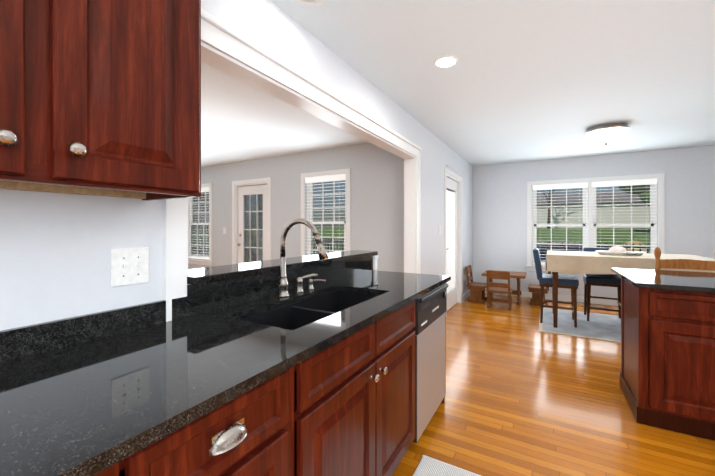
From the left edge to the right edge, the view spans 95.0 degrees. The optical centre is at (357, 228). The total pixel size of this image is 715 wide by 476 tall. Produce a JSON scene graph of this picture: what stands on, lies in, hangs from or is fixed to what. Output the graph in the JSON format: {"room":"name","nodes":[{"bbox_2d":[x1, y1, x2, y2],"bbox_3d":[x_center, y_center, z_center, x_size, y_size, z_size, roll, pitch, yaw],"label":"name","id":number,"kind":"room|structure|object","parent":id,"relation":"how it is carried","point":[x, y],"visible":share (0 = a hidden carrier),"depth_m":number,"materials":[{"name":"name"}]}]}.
{"room":"kitchen","nodes":[
{"label":"kitchen","id":0,"kind":"room"},
{"bbox_2d":[0,0,472,330],"bbox_3d":[0.124,0.033,2.823,0.120,2.440,8.510,0,0,30],"label":"wall","id":1,"kind":"structure","parent":0,"point":[55,256],"depth_m":1.13,"materials":[{"name":"paint"}]},
{"bbox_2d":[0,0,200,200],"bbox_3d":[-0.807,-0.492,0.755,0.329,0.790,0.780,0,0,30],"label":"upper cabinet","id":2,"kind":"object","parent":1,"relation":"attached to","point":[100,97],"visible":1,"depth_m":0.77,"materials":[{"name":"brown wood"}]},
{"bbox_2d":[111,247,148,286],"bbox_3d":[-0.776,0.132,1.125,0.018,0.125,0.118,0,0,30],"label":"double light switch","id":3,"kind":"object","parent":1,"relation":"attached to","point":[129,266],"visible":1,"depth_m":1.12,"materials":[{"name":"white plastic"}]},
{"bbox_2d":[162,9,664,321],"bbox_3d":[1.952,0.183,1.715,4.445,2.145,8.420,0,0,30],"label":"trim","id":4,"kind":"structure","parent":1,"relation":"attached to","point":[228,50],"depth_m":2.05,"materials":[{"name":"white wood"}]},
{"bbox_2d":[447,178,457,310],"bbox_3d":[1.444,0.243,5.068,0.100,1.988,0.880,0,0,30],"label":"room door","id":5,"kind":"structure","parent":1,"relation":"in","point":[452,238],"depth_m":5.21,"materials":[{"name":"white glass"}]},
{"bbox_2d":[188,143,403,272],"bbox_3d":[-1.628,0.028,5.688,5.780,2.440,0.120,0,0,30],"label":"wall","id":6,"kind":"structure","parent":0,"point":[377,198],"depth_m":4.95,"materials":[{"name":"paint"}]},
{"bbox_2d":[237,184,266,263],"bbox_3d":[-1.850,0.241,5.784,0.760,1.988,0.113,0,0,30],"label":"room door","id":7,"kind":"structure","parent":6,"relation":"in","point":[252,223],"depth_m":5.83,"materials":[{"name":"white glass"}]},
{"bbox_2d":[188,180,345,259],"bbox_3d":[-1.795,-0.083,5.809,3.870,1.420,0.065,0,0,30],"label":"living room window","id":8,"kind":"structure","parent":6,"relation":"in","point":[202,217],"depth_m":6.50,"materials":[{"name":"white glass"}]},
{"bbox_2d":[188,187,208,259],"bbox_3d":[-3.137,-0.091,6.507,0.637,1.398,0.055,0,0,30],"label":"window blinds","id":9,"kind":"object","parent":8,"relation":"attached to","point":[206,189],"depth_m":6.49,"materials":[{"name":"white plastic"}]},
{"bbox_2d":[305,201,335,213],"bbox_3d":[-0.556,-0.315,5.017,0.565,0.199,0.055,0,0,30],"label":"window blinds","id":10,"kind":"object","parent":8,"relation":"attached to","point":[306,201],"depth_m":5.03,"materials":[{"name":"white plastic"}]},
{"bbox_2d":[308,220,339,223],"bbox_3d":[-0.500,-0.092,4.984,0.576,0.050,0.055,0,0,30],"label":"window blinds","id":11,"kind":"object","parent":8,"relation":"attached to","point":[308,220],"depth_m":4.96,"materials":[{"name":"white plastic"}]},
{"bbox_2d":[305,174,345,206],"bbox_3d":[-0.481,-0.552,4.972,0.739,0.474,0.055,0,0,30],"label":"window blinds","id":12,"kind":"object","parent":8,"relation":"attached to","point":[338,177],"depth_m":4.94,"materials":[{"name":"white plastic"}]},
{"bbox_2d":[188,168,350,264],"bbox_3d":[-1.641,0.193,5.666,5.780,2.110,0.170,0,0,30],"label":"trim","id":13,"kind":"structure","parent":6,"relation":"attached to","point":[251,182],"depth_m":5.52,"materials":[{"name":"white wood"}]},
{"bbox_2d":[201,0,714,166],"bbox_3d":[-0.547,-1.227,3.138,10.440,0.080,8.630,0,0,30],"label":"ceiling","id":14,"kind":"structure","parent":0,"point":[519,81],"depth_m":2.60,"materials":[{"name":"paint"}]},
{"bbox_2d":[292,0,324,6],"bbox_3d":[-0.254,-1.222,1.647,0.208,0.124,0.208,0,0,30],"label":"recessed light","id":15,"kind":"object","parent":14,"relation":"in","point":[309,3],"visible":1,"depth_m":1.71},
{"bbox_2d":[434,56,457,67],"bbox_3d":[0.630,-1.182,2.337,0.172,0.006,0.172,0,0,30],"label":"recessed light","id":16,"kind":"object","parent":14,"relation":"in","point":[444,61],"visible":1,"depth_m":2.32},
{"bbox_2d":[584,123,629,144],"bbox_3d":[2.935,-1.081,3.870,0.418,0.214,0.418,0,0,30],"label":"dome light","id":17,"kind":"object","parent":14,"relation":"attached to","point":[605,134],"visible":1,"depth_m":3.75,"materials":[{"name":"white glass"}]},
{"bbox_2d":[392,293,714,475],"bbox_3d":[-0.547,1.283,3.143,10.440,0.060,8.630,0,0,30],"label":"floor","id":18,"kind":"structure","parent":0,"point":[524,396],"depth_m":2.23,"materials":[{"name":"brown wood"}]},
{"bbox_2d":[94,452,137,475],"bbox_3d":[-0.787,0.818,0.492,0.629,0.880,0.500,0,0,30],"label":"base cabinet","id":19,"kind":"object","parent":18,"relation":"on","point":[128,466],"depth_m":0.56,"materials":[{"name":"brown wood"}]},
{"bbox_2d":[0,250,450,475],"bbox_3d":[-0.443,0.285,1.288,0.863,0.180,3.125,0,0,30],"label":"countertop","id":20,"kind":"structure","parent":19,"relation":"on","point":[92,394],"depth_m":0.88,"materials":[{"name":"black stone"}]},
{"bbox_2d":[277,218,328,296],"bbox_3d":[-0.210,0.148,1.706,0.311,0.394,0.305,0,0,30],"label":"faucet","id":21,"kind":"object","parent":20,"relation":"on","point":[283,281],"visible":1,"depth_m":1.65,"materials":[{"name":"silver metal"}]},
{"bbox_2d":[239,290,378,399],"bbox_3d":[-0.171,0.476,1.544,0.374,0.200,0.824,0,0,30],"label":"sink","id":22,"kind":"object","parent":20,"relation":"in","point":[296,315],"visible":0.06,"depth_m":1.61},
{"bbox_2d":[138,360,305,475],"bbox_3d":[-0.560,0.817,0.886,0.629,0.880,0.490,0,0,30],"label":"base cabinet","id":23,"kind":"object","parent":18,"relation":"on","point":[261,431],"depth_m":0.78,"materials":[{"name":"brown wood"}]},
{"bbox_2d":[306,300,414,475],"bbox_3d":[-0.201,0.816,1.508,0.629,0.880,1.025,0,0,30],"label":"base cabinet","id":24,"kind":"object","parent":18,"relation":"on","point":[349,410],"depth_m":1.29,"materials":[{"name":"brown wood"}]},
{"bbox_2d":[413,283,448,442],"bbox_3d":[0.243,0.819,2.201,0.590,0.872,0.602,0,0,30],"label":"dishwasher","id":25,"kind":"object","parent":18,"relation":"on","point":[430,347],"visible":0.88,"depth_m":2.00,"materials":[{"name":"silver metal"}]},
{"bbox_2d":[413,455,480,475],"bbox_3d":[0.318,1.249,1.281,0.450,0.014,0.940,0,0,30],"label":"mat","id":26,"kind":"object","parent":18,"relation":"on","point":[428,466],"visible":1,"depth_m":1.69,"materials":[{"name":"white fabric"}]},
{"bbox_2d":[465,265,486,302],"bbox_3d":[2.051,0.951,5.632,0.330,0.593,0.360,0,0,30],"label":"chair","id":27,"kind":"object","parent":18,"relation":"on","point":[477,292],"visible":0.94,"depth_m":5.52,"materials":[{"name":"brown wood"}]},
{"bbox_2d":[486,270,512,310],"bbox_3d":[2.220,0.952,5.136,0.360,0.593,0.330,0,0,30],"label":"chair","id":28,"kind":"object","parent":18,"relation":"on","point":[495,286],"visible":1,"depth_m":5.04,"materials":[{"name":"brown wood"}]},
{"bbox_2d":[482,270,526,304],"bbox_3d":[2.510,1.005,5.598,0.660,0.485,0.520,0,0,30],"label":"table","id":29,"kind":"object","parent":18,"relation":"on","point":[519,276],"visible":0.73,"depth_m":5.46,"materials":[{"name":"brown wood"}]},
{"bbox_2d":[528,271,550,305],"bbox_3d":[2.990,0.952,5.379,0.330,0.593,0.360,0,0,30],"label":"chair","id":30,"kind":"object","parent":18,"relation":"on","point":[535,289],"visible":0.56,"depth_m":5.26,"materials":[{"name":"brown wood"}]},
{"bbox_2d":[539,308,620,342],"bbox_3d":[3.541,1.247,3.964,2.340,0.008,1.340,0,0,30],"label":"dining rug","id":31,"kind":"object","parent":18,"relation":"on","point":[605,327],"visible":0.51,"depth_m":4.18,"materials":[{"name":"fabric"}]},
{"bbox_2d":[533,248,578,327],"bbox_3d":[2.637,0.762,4.381,0.508,0.959,0.450,0,0,30],"label":"stool","id":32,"kind":"object","parent":31,"relation":"on","point":[571,282],"visible":0.94,"depth_m":4.27,"materials":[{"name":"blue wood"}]},
{"bbox_2d":[583,248,620,320],"bbox_3d":[3.361,0.762,4.470,0.450,0.959,0.508,0,0,30],"label":"stool","id":33,"kind":"object","parent":31,"relation":"on","point":[608,280],"visible":0.6,"depth_m":4.37,"materials":[{"name":"brown wood"}]},
{"bbox_2d":[545,250,714,327],"bbox_3d":[3.261,0.787,4.078,1.624,0.910,0.984,0,0,30],"label":"dining table","id":34,"kind":"object","parent":31,"relation":"on","point":[579,262],"visible":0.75,"depth_m":3.87,"materials":[{"name":"beige fabric"}]},
{"bbox_2d":[596,246,645,255],"bbox_3d":[3.216,0.276,4.019,0.495,0.110,0.355,0,0,30],"label":"serving tray","id":35,"kind":"object","parent":34,"relation":"on","point":[618,251],"visible":1,"depth_m":3.98,"materials":[{"name":"white ceramic"}]},
{"bbox_2d":[620,280,714,440],"bbox_3d":[2.606,0.815,1.944,1.564,0.880,0.635,0,0,30],"label":"kitchen island","id":36,"kind":"object","parent":18,"relation":"on","point":[667,377],"depth_m":2.01,"materials":[{"name":"brown wood"}]},
{"bbox_2d":[611,268,714,291],"bbox_3d":[2.672,0.360,2.058,1.600,0.029,0.908,0,0,30],"label":"island countertop","id":37,"kind":"structure","parent":36,"relation":"on","point":[653,278],"depth_m":2.24,"materials":[{"name":"stone"}]},
{"bbox_2d":[654,247,714,270],"bbox_3d":[2.728,0.710,2.655,0.428,1.087,0.402,0,0,30],"label":"stool","id":38,"kind":"object","parent":18,"relation":"on","point":[692,264],"visible":0.21,"depth_m":2.83,"materials":[{"name":"brown wood"}]},
{"bbox_2d":[473,145,714,297],"bbox_3d":[4.135,0.028,5.350,4.300,2.440,0.120,0,0,30],"label":"wall","id":39,"kind":"structure","parent":0,"point":[499,217],"depth_m":5.50,"materials":[{"name":"paint"}]},
{"bbox_2d":[532,182,656,265],"bbox_3d":[3.887,-0.047,5.490,1.710,1.430,0.115,0,0,30],"label":"window","id":40,"kind":"structure","parent":39,"relation":"in","point":[589,224],"depth_m":5.46,"materials":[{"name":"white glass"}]},
{"bbox_2d":[532,178,656,264],"bbox_3d":[3.866,-0.054,5.454,1.686,1.411,0.055,0,0,30],"label":"window blinds","id":41,"kind":"object","parent":40,"relation":"attached to","point":[600,184],"visible":0.83,"depth_m":5.37,"materials":[{"name":"white plastic"}]},
{"label":"outside","id":42,"kind":"structure","parent":0,"visible":0},
{"bbox_2d":[313,227,649,254],"bbox_3d":[26.856,1.004,39.000,150.000,2.150,85.300,0,0,30],"label":"lawn","id":43,"kind":"structure","parent":42,"point":[575,233],"depth_m":29.70,"materials":[{"name":"green plant"}]},
{"bbox_2d":[312,182,343,254],"bbox_3d":[-0.908,-0.020,6.946,5.770,2.770,2.760,0,0,30],"label":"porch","id":44,"kind":"object","parent":43,"relation":"on","point":[340,242],"depth_m":8.05,"materials":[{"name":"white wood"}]},
{"bbox_2d":[313,238,649,259],"bbox_3d":[11.152,1.071,7.825,42.020,1.220,0.060,0,0,30],"label":"fence","id":45,"kind":"object","parent":43,"relation":"on","point":[539,245],"depth_m":10.56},
{"bbox_2d":[536,242,582,260],"bbox_3d":[9.371,1.398,15.320,4.400,1.445,1.900,0,0,30],"label":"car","id":46,"kind":"object","parent":43,"relation":"on","point":[554,249],"depth_m":14.84,"materials":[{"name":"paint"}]},
{"bbox_2d":[537,191,649,227],"bbox_3d":[35.676,-2.199,39.269,43.800,4.400,16.800,0,0,30],"label":"garage","id":47,"kind":"structure","parent":43,"relation":"on","point":[620,197],"depth_m":36.16,"materials":[{"name":"white"}]},
{"bbox_2d":[541,185,649,227],"bbox_3d":[11.541,-4.117,23.860,41.584,12.448,36.815,0,0,30],"label":"trees","id":48,"kind":"object","parent":43,"relation":"on","point":[641,190],"depth_m":27.40,"materials":[{"name":"green plant"}]},
{"bbox_2d":[624,241,645,251],"bbox_3d":[8.436,1.030,10.000,0.600,1.300,0.050,0,0,30],"label":"sign","id":49,"kind":"object","parent":43,"relation":"on","point":[635,243],"depth_m":9.96,"materials":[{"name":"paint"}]}
]}

